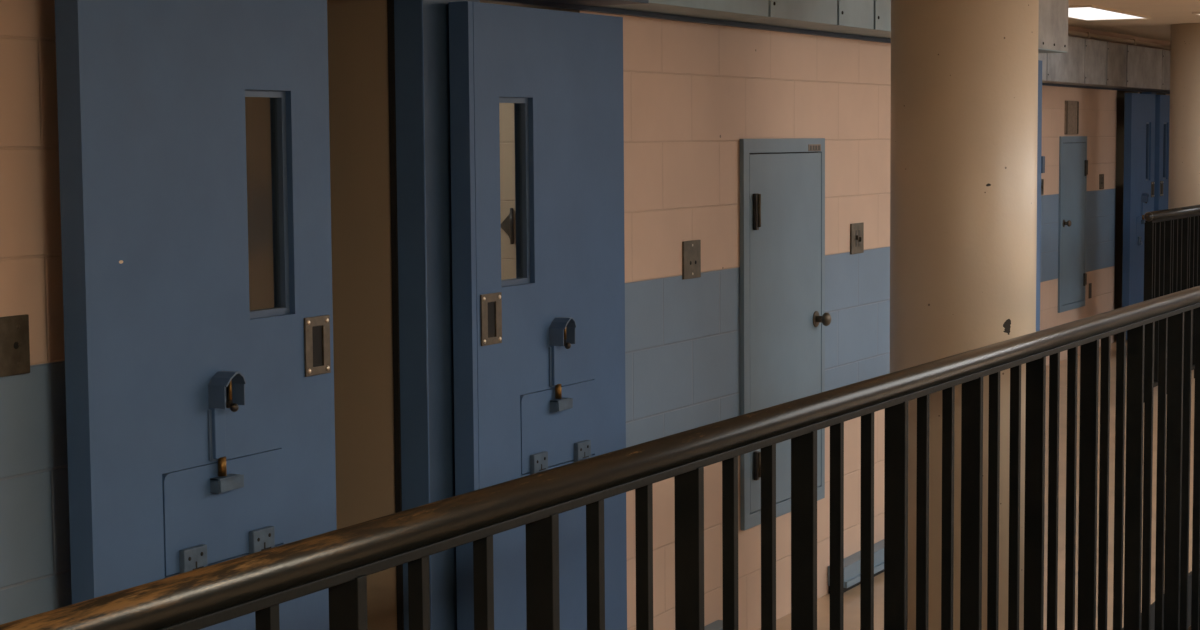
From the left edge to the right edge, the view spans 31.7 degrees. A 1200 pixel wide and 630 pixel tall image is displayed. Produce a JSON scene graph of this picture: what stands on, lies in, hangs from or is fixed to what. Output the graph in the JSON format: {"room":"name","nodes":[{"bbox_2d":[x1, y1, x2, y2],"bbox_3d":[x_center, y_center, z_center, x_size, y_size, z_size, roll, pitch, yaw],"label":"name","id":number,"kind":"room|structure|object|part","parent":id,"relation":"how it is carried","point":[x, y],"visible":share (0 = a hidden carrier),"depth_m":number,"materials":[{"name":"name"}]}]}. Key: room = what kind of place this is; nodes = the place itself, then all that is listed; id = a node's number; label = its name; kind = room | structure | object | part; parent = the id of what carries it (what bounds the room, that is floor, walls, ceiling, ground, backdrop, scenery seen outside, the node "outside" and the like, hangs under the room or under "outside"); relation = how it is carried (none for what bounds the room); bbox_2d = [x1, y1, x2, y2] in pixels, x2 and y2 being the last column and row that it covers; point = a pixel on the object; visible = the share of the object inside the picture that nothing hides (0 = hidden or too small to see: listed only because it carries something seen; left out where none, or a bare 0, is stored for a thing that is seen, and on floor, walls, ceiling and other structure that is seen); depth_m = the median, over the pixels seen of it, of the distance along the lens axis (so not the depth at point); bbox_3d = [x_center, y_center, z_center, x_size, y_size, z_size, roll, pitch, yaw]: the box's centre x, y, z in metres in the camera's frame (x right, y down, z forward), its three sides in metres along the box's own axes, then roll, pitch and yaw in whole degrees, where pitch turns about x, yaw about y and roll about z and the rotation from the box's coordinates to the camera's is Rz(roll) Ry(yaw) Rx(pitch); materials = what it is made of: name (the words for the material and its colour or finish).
{"room":"prison interior","nodes":[
{"label":"prison interior","id":0,"kind":"room"},
{"bbox_2d":[245,97,273,310],"bbox_3d":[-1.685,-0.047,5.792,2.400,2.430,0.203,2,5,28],"label":"window","id":1,"kind":"structure","parent":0,"point":[257,109],"depth_m":5.21,"materials":[{"name":"glass"}]},
{"bbox_2d":[0,0,890,629],"bbox_3d":[-1.058,0.079,4.201,0.200,2.430,12.400,2,5,28],"label":"wall","id":2,"kind":"structure","parent":0,"point":[691,91],"depth_m":6.25,"materials":[{"name":"paint"}]},
{"bbox_2d":[0,314,29,376],"bbox_3d":[-1.108,0.061,3.875,0.012,0.110,0.182,2,5,28],"label":"wall plate","id":3,"kind":"object","parent":2,"relation":"attached to","point":[14,330],"visible":1,"depth_m":3.92,"materials":[{"name":"metal"}]},
{"bbox_2d":[682,240,700,278],"bbox_3d":[0.282,-0.171,6.500,0.009,0.116,0.120,2,5,28],"label":"wall plate","id":4,"kind":"object","parent":2,"relation":"attached to","point":[691,250],"visible":1,"depth_m":6.49,"materials":[{"name":"metal"}]},
{"bbox_2d":[484,0,1067,52],"bbox_3d":[0.160,-1.020,5.997,0.207,0.333,7.870,2,5,28],"label":"housing","id":5,"kind":"object","parent":2,"relation":"attached to","point":[865,20],"visible":0.7,"depth_m":6.78,"materials":[{"name":"grey paint"}]},
{"bbox_2d":[54,0,336,629],"bbox_3d":[-0.767,0.288,4.283,0.100,1.935,0.785,2,5,28],"label":"door","id":6,"kind":"structure","parent":5,"relation":"attached to","point":[201,423],"depth_m":4.17,"materials":[{"name":"blue paint"}]},
{"bbox_3d":[-0.608,0.066,4.554,0.005,0.126,0.090,2,5,28],"label":"recessed pull","id":7,"kind":"part","parent":6,"relation":"part of","materials":[{"name":"metal"}]},
{"bbox_2d":[449,1,626,629],"bbox_3d":[-0.123,0.183,5.497,0.100,1.935,0.808,2,5,28],"label":"door","id":8,"kind":"structure","parent":5,"relation":"attached to","point":[539,353],"depth_m":5.40,"materials":[{"name":"blue paint"}]},
{"bbox_3d":[-0.267,0.010,5.197,0.005,0.126,0.096,2,5,28],"label":"recessed pull","id":9,"kind":"part","parent":8,"relation":"part of","materials":[{"name":"metal"}]},
{"bbox_3d":[0.234,-1.041,6.145,0.199,0.317,0.824,2,5,28],"label":"panel","id":10,"kind":"part","parent":5,"relation":"part of","materials":[{"name":"grey paint"}]},
{"bbox_3d":[0.561,-1.095,6.762,0.199,0.317,0.564,2,5,28],"label":"panel","id":11,"kind":"part","parent":5,"relation":"part of","materials":[{"name":"grey paint"}]},
{"bbox_3d":[0.774,-1.130,7.162,0.199,0.317,0.334,2,5,28],"label":"panel","id":12,"kind":"part","parent":5,"relation":"part of","materials":[{"name":"grey paint"}]},
{"bbox_3d":[1.010,-1.168,7.607,0.199,0.317,0.664,2,5,28],"label":"panel","id":13,"kind":"part","parent":5,"relation":"part of","materials":[{"name":"grey paint"}]},
{"bbox_2d":[1036,60,1044,331],"bbox_3d":[1.774,-0.128,9.075,0.100,1.935,0.850,2,5,28],"label":"door","id":14,"kind":"structure","parent":5,"relation":"attached to","point":[1040,159],"depth_m":9.35,"materials":[{"name":"blue paint"}]},
{"bbox_3d":[1.743,-1.288,8.990,0.199,0.317,1.064,2,5,28],"label":"panel","id":15,"kind":"part","parent":5,"relation":"part of","materials":[{"name":"grey paint"}]},
{"bbox_3d":[1.937,-1.305,9.141,0.003,0.312,0.613,2,5,28],"label":"plate","id":16,"kind":"part","parent":5,"relation":"part of","materials":[{"name":"grey paint"}]},
{"bbox_2d":[739,138,830,530],"bbox_3d":[0.647,0.043,7.140,0.071,1.272,0.700,2,5,28],"label":"access panel","id":17,"kind":"object","parent":2,"relation":"attached to","point":[784,319],"visible":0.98,"depth_m":7.11,"materials":[{"name":"paint"}]},
{"bbox_3d":[0.742,-0.578,7.319,0.002,0.023,0.110,2,5,28],"label":"name plate","id":18,"kind":"part","parent":17,"relation":"part of","materials":[{"name":"silver metal"}]},
{"bbox_3d":[0.777,0.015,7.369,0.056,0.056,0.056,2,5,28],"label":"knob","id":19,"kind":"part","parent":17,"relation":"part of","materials":[{"name":"metal"}]},
{"bbox_2d":[850,222,863,253],"bbox_3d":[0.944,-0.280,7.740,0.016,0.112,0.123,2,5,28],"label":"wall plate","id":20,"kind":"object","parent":2,"relation":"attached to","point":[856,229],"visible":1,"depth_m":7.73,"materials":[{"name":"metal"}]},
{"bbox_2d":[499,103,515,279],"bbox_3d":[-0.677,-0.212,7.691,2.400,2.430,0.150,2,5,28],"label":"wall","id":21,"kind":"structure","parent":0,"point":[506,110],"depth_m":7.40,"materials":[{"name":"paint"}]},
{"bbox_2d":[501,208,513,243],"bbox_3d":[-0.326,-0.311,7.396,0.061,0.126,0.028,2,5,28],"label":"hook","id":22,"kind":"object","parent":21,"relation":"attached to","point":[507,225],"visible":0.98,"depth_m":7.39,"materials":[{"name":"metal"}]},
{"bbox_2d":[759,335,1194,629],"bbox_3d":[0.634,0.889,9.958,4.675,0.160,24.000,2,5,28],"label":"floor","id":23,"kind":"structure","parent":0,"point":[852,596],"depth_m":9.00,"materials":[{"name":"beige concrete"}]},
{"bbox_2d":[387,0,479,629],"bbox_3d":[-0.376,0.216,5.186,0.093,1.985,0.326,2,5,28],"label":"door frame","id":24,"kind":"structure","parent":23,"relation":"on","point":[418,30],"depth_m":5.05,"materials":[{"name":"blue paint"}]},
{"bbox_3d":[-0.388,0.215,5.199,0.059,1.985,0.314,2,5,28],"label":"post","id":25,"kind":"part","parent":24,"relation":"part of","materials":[{"name":"blue metal"}]},
{"bbox_2d":[0,286,1199,629],"bbox_3d":[0.981,0.804,5.437,0.065,1.450,9.229,2,5,28],"label":"guard railing","id":26,"kind":"object","parent":23,"relation":"attached to","point":[340,561],"visible":1,"depth_m":4.68,"materials":[{"name":"black metal"}]},
{"bbox_3d":[-0.345,1.050,2.991,0.050,1.384,0.023,2,5,28],"label":"post","id":27,"kind":"part","parent":26,"relation":"part of","materials":[{"name":"black metal"}]},
{"bbox_3d":[-0.088,1.009,3.465,0.050,1.384,0.023,2,5,28],"label":"post","id":28,"kind":"part","parent":26,"relation":"part of","materials":[{"name":"black metal"}]},
{"bbox_3d":[0.169,0.967,3.939,0.050,1.384,0.023,2,5,28],"label":"post","id":29,"kind":"part","parent":26,"relation":"part of","materials":[{"name":"black metal"}]},
{"bbox_3d":[0.426,0.926,4.414,0.050,1.384,0.023,2,5,28],"label":"post","id":30,"kind":"part","parent":26,"relation":"part of","materials":[{"name":"black metal"}]},
{"bbox_3d":[0.682,0.885,4.888,0.050,1.384,0.023,2,5,28],"label":"post","id":31,"kind":"part","parent":26,"relation":"part of","materials":[{"name":"black metal"}]},
{"bbox_3d":[0.939,0.844,5.362,0.050,1.384,0.023,2,5,28],"label":"post","id":32,"kind":"part","parent":26,"relation":"part of","materials":[{"name":"black metal"}]},
{"bbox_3d":[1.196,0.802,5.837,0.050,1.384,0.023,2,5,28],"label":"post","id":33,"kind":"part","parent":26,"relation":"part of","materials":[{"name":"black metal"}]},
{"bbox_3d":[1.452,0.761,6.311,0.050,1.384,0.023,2,5,28],"label":"post","id":34,"kind":"part","parent":26,"relation":"part of","materials":[{"name":"black metal"}]},
{"bbox_3d":[1.709,0.720,6.785,0.050,1.384,0.023,2,5,28],"label":"post","id":35,"kind":"part","parent":26,"relation":"part of","materials":[{"name":"black metal"}]},
{"bbox_3d":[1.966,0.679,7.260,0.050,1.384,0.023,2,5,28],"label":"post","id":36,"kind":"part","parent":26,"relation":"part of","materials":[{"name":"black metal"}]},
{"bbox_2d":[704,620,722,629],"bbox_3d":[0.232,1.054,6.417,0.074,0.102,0.760,2,5,28],"label":"floor track","id":37,"kind":"object","parent":23,"relation":"on","point":[716,625],"visible":0.46,"depth_m":6.67,"materials":[{"name":"metal"}]},
{"bbox_2d":[828,539,883,593],"bbox_3d":[1.344,0.872,8.513,0.074,0.102,2.120,2,5,28],"label":"floor track","id":38,"kind":"object","parent":23,"relation":"on","point":[852,562],"visible":0.23,"depth_m":7.69,"materials":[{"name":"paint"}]},
{"bbox_2d":[890,0,1038,629],"bbox_3d":[1.115,-0.128,6.505,0.456,2.430,0.456,2,5,28],"label":"concrete column","id":39,"kind":"structure","parent":23,"relation":"on","point":[964,131],"depth_m":6.31,"materials":[{"name":"beige paint"}]},
{"bbox_2d":[1122,571,1191,629],"bbox_3d":[2.706,0.984,8.868,0.010,0.198,24.000,2,5,28],"label":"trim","id":40,"kind":"structure","parent":23,"relation":"attached to","point":[1152,610],"depth_m":7.89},
{"bbox_2d":[1144,205,1199,386],"bbox_3d":[4.854,-0.292,15.775,0.058,1.170,6.529,2,5,28],"label":"guard railing","id":41,"kind":"object","parent":23,"relation":"on","point":[1171,236],"visible":0.51,"depth_m":13.33,"materials":[{"name":"black metal"}]},
{"bbox_3d":[3.349,-0.013,12.938,0.050,1.104,0.023,2,5,28],"label":"post","id":42,"kind":"part","parent":41,"relation":"part of","materials":[{"name":"black metal"}]},
{"bbox_3d":[3.573,-0.049,13.361,0.050,1.104,0.023,2,5,28],"label":"post","id":43,"kind":"part","parent":41,"relation":"part of","materials":[{"name":"black metal"}]},
{"bbox_3d":[4.850,-0.846,15.729,0.058,0.058,6.529,2,5,28],"label":"handrail","id":44,"kind":"part","parent":41,"relation":"part of","materials":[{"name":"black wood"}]},
{"bbox_3d":[3.797,-0.086,13.783,0.050,1.104,0.023,2,5,28],"label":"post","id":45,"kind":"part","parent":41,"relation":"part of","materials":[{"name":"black metal"}]},
{"bbox_3d":[4.021,-0.123,14.206,0.050,1.104,0.023,2,5,28],"label":"post","id":46,"kind":"part","parent":41,"relation":"part of","materials":[{"name":"black metal"}]},
{"bbox_2d":[1168,23,1199,208],"bbox_3d":[4.362,-0.888,15.388,0.456,2.430,0.456,2,5,28],"label":"concrete column","id":47,"kind":"structure","parent":23,"relation":"on","point":[1184,124],"depth_m":15.20,"materials":[{"name":"beige paint"}]},
{"bbox_2d":[1040,26,1170,365],"bbox_3d":[3.293,-0.884,15.433,0.200,2.430,11.600,2,5,28],"label":"wall","id":48,"kind":"structure","parent":0,"point":[1101,112],"depth_m":16.07,"materials":[{"name":"paint"}]},
{"bbox_2d":[1041,179,1043,194],"bbox_3d":[3.089,-0.896,14.813,0.016,0.110,0.120,2,5,28],"label":"wall plate","id":49,"kind":"object","parent":48,"relation":"attached to","point":[1042,180],"visible":0.58,"depth_m":14.84,"materials":[{"name":"metal"}]},
{"bbox_2d":[1064,100,1078,134],"bbox_3d":[3.443,-1.440,15.447,0.018,0.245,0.330,2,5,28],"label":"air vent","id":50,"kind":"object","parent":48,"relation":"attached to","point":[1071,126],"visible":1,"depth_m":15.44,"materials":[{"name":"metal"}]},
{"bbox_2d":[1058,136,1087,312],"bbox_3d":[3.499,-0.675,15.546,0.071,1.272,0.700,2,5,28],"label":"access panel","id":51,"kind":"object","parent":48,"relation":"attached to","point":[1073,162],"visible":1,"depth_m":15.52,"materials":[{"name":"paint"}]},
{"bbox_3d":[3.381,-0.662,15.309,0.056,0.056,0.056,2,5,28],"label":"knob","id":52,"kind":"part","parent":51,"relation":"part of","materials":[{"name":"metal"}]},
{"bbox_2d":[1089,283,1091,297],"bbox_3d":[3.721,-0.184,16.070,0.006,0.115,0.065,2,5,28],"label":"wall plate","id":53,"kind":"object","parent":48,"relation":"attached to","point":[1090,284],"visible":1,"depth_m":16.07,"materials":[{"name":"metal"}]},
{"bbox_2d":[1099,174,1103,188],"bbox_3d":[3.857,-1.025,16.268,0.009,0.115,0.120,2,5,28],"label":"wall plate","id":54,"kind":"object","parent":48,"relation":"attached to","point":[1101,176],"visible":1,"depth_m":16.25,"materials":[{"name":"metal"}]},
{"bbox_2d":[1038,36,1170,93],"bbox_3d":[3.863,-1.877,16.009,0.207,0.333,6.900,2,5,28],"label":"housing","id":55,"kind":"object","parent":48,"relation":"attached to","point":[1096,64],"visible":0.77,"depth_m":15.59,"materials":[{"name":"grey paint"}]},
{"bbox_3d":[2.574,-1.675,13.585,0.199,0.317,1.394,2,5,28],"label":"panel","id":56,"kind":"part","parent":55,"relation":"part of","materials":[{"name":"grey paint"}]},
{"bbox_3d":[3.123,-1.765,14.620,0.199,0.317,0.944,2,5,28],"label":"panel","id":57,"kind":"part","parent":55,"relation":"part of","materials":[{"name":"grey paint"}]},
{"bbox_3d":[3.487,-1.825,15.307,0.199,0.317,0.604,2,5,28],"label":"panel","id":58,"kind":"part","parent":55,"relation":"part of","materials":[{"name":"grey paint"}]},
{"bbox_3d":[3.767,-1.870,15.836,0.199,0.317,0.584,2,5,28],"label":"panel","id":59,"kind":"part","parent":55,"relation":"part of","materials":[{"name":"grey paint"}]},
{"bbox_3d":[4.174,-1.937,16.602,0.199,0.317,1.144,2,5,28],"label":"panel","id":60,"kind":"part","parent":55,"relation":"part of","materials":[{"name":"grey paint"}]},
{"bbox_2d":[1122,93,1155,339],"bbox_3d":[4.331,-0.797,16.925,0.100,1.935,0.785,2,5,28],"label":"door","id":61,"kind":"structure","parent":55,"relation":"attached to","point":[1139,112],"depth_m":16.74,"materials":[{"name":"blue paint"}]},
{"bbox_3d":[4.490,-1.020,17.195,0.005,0.126,0.090,2,5,28],"label":"recessed pull","id":62,"kind":"part","parent":61,"relation":"part of","materials":[{"name":"metal"}]},
{"bbox_3d":[4.956,-2.065,18.078,0.199,0.317,2.194,2,5,28],"label":"panel","id":63,"kind":"part","parent":55,"relation":"part of","materials":[{"name":"grey paint"}]},
{"bbox_2d":[1154,95,1169,210],"bbox_3d":[4.779,-0.870,17.769,0.100,1.935,0.808,2,5,28],"label":"door","id":64,"kind":"structure","parent":55,"relation":"attached to","point":[1162,102],"depth_m":17.45,"materials":[{"name":"blue paint"}]},
{"bbox_3d":[4.635,-1.043,17.468,0.005,0.126,0.096,2,5,28],"label":"recessed pull","id":65,"kind":"part","parent":64,"relation":"part of","materials":[{"name":"metal"}]},
{"bbox_2d":[1068,30,1170,50],"bbox_3d":[3.396,-2.036,15.278,0.055,0.046,11.400,2,5,28],"label":"conduit","id":66,"kind":"object","parent":48,"relation":"attached to","point":[1084,35],"visible":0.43,"depth_m":16.39,"materials":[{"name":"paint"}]},
{"bbox_2d":[1068,0,1199,41],"bbox_3d":[4.383,-1.537,7.760,13.200,0.120,24.000,2,5,28],"label":"ceiling","id":67,"kind":"structure","parent":0,"point":[1163,13],"depth_m":14.49,"materials":[{"name":"paint"}]},
{"bbox_2d":[1068,5,1150,20],"bbox_3d":[3.152,-1.948,13.667,0.450,0.013,1.520,2,5,28],"label":"recessed light","id":68,"kind":"object","parent":67,"relation":"in","point":[1079,12],"visible":0.69,"depth_m":13.76,"materials":[{"name":"paint"}]}
]}

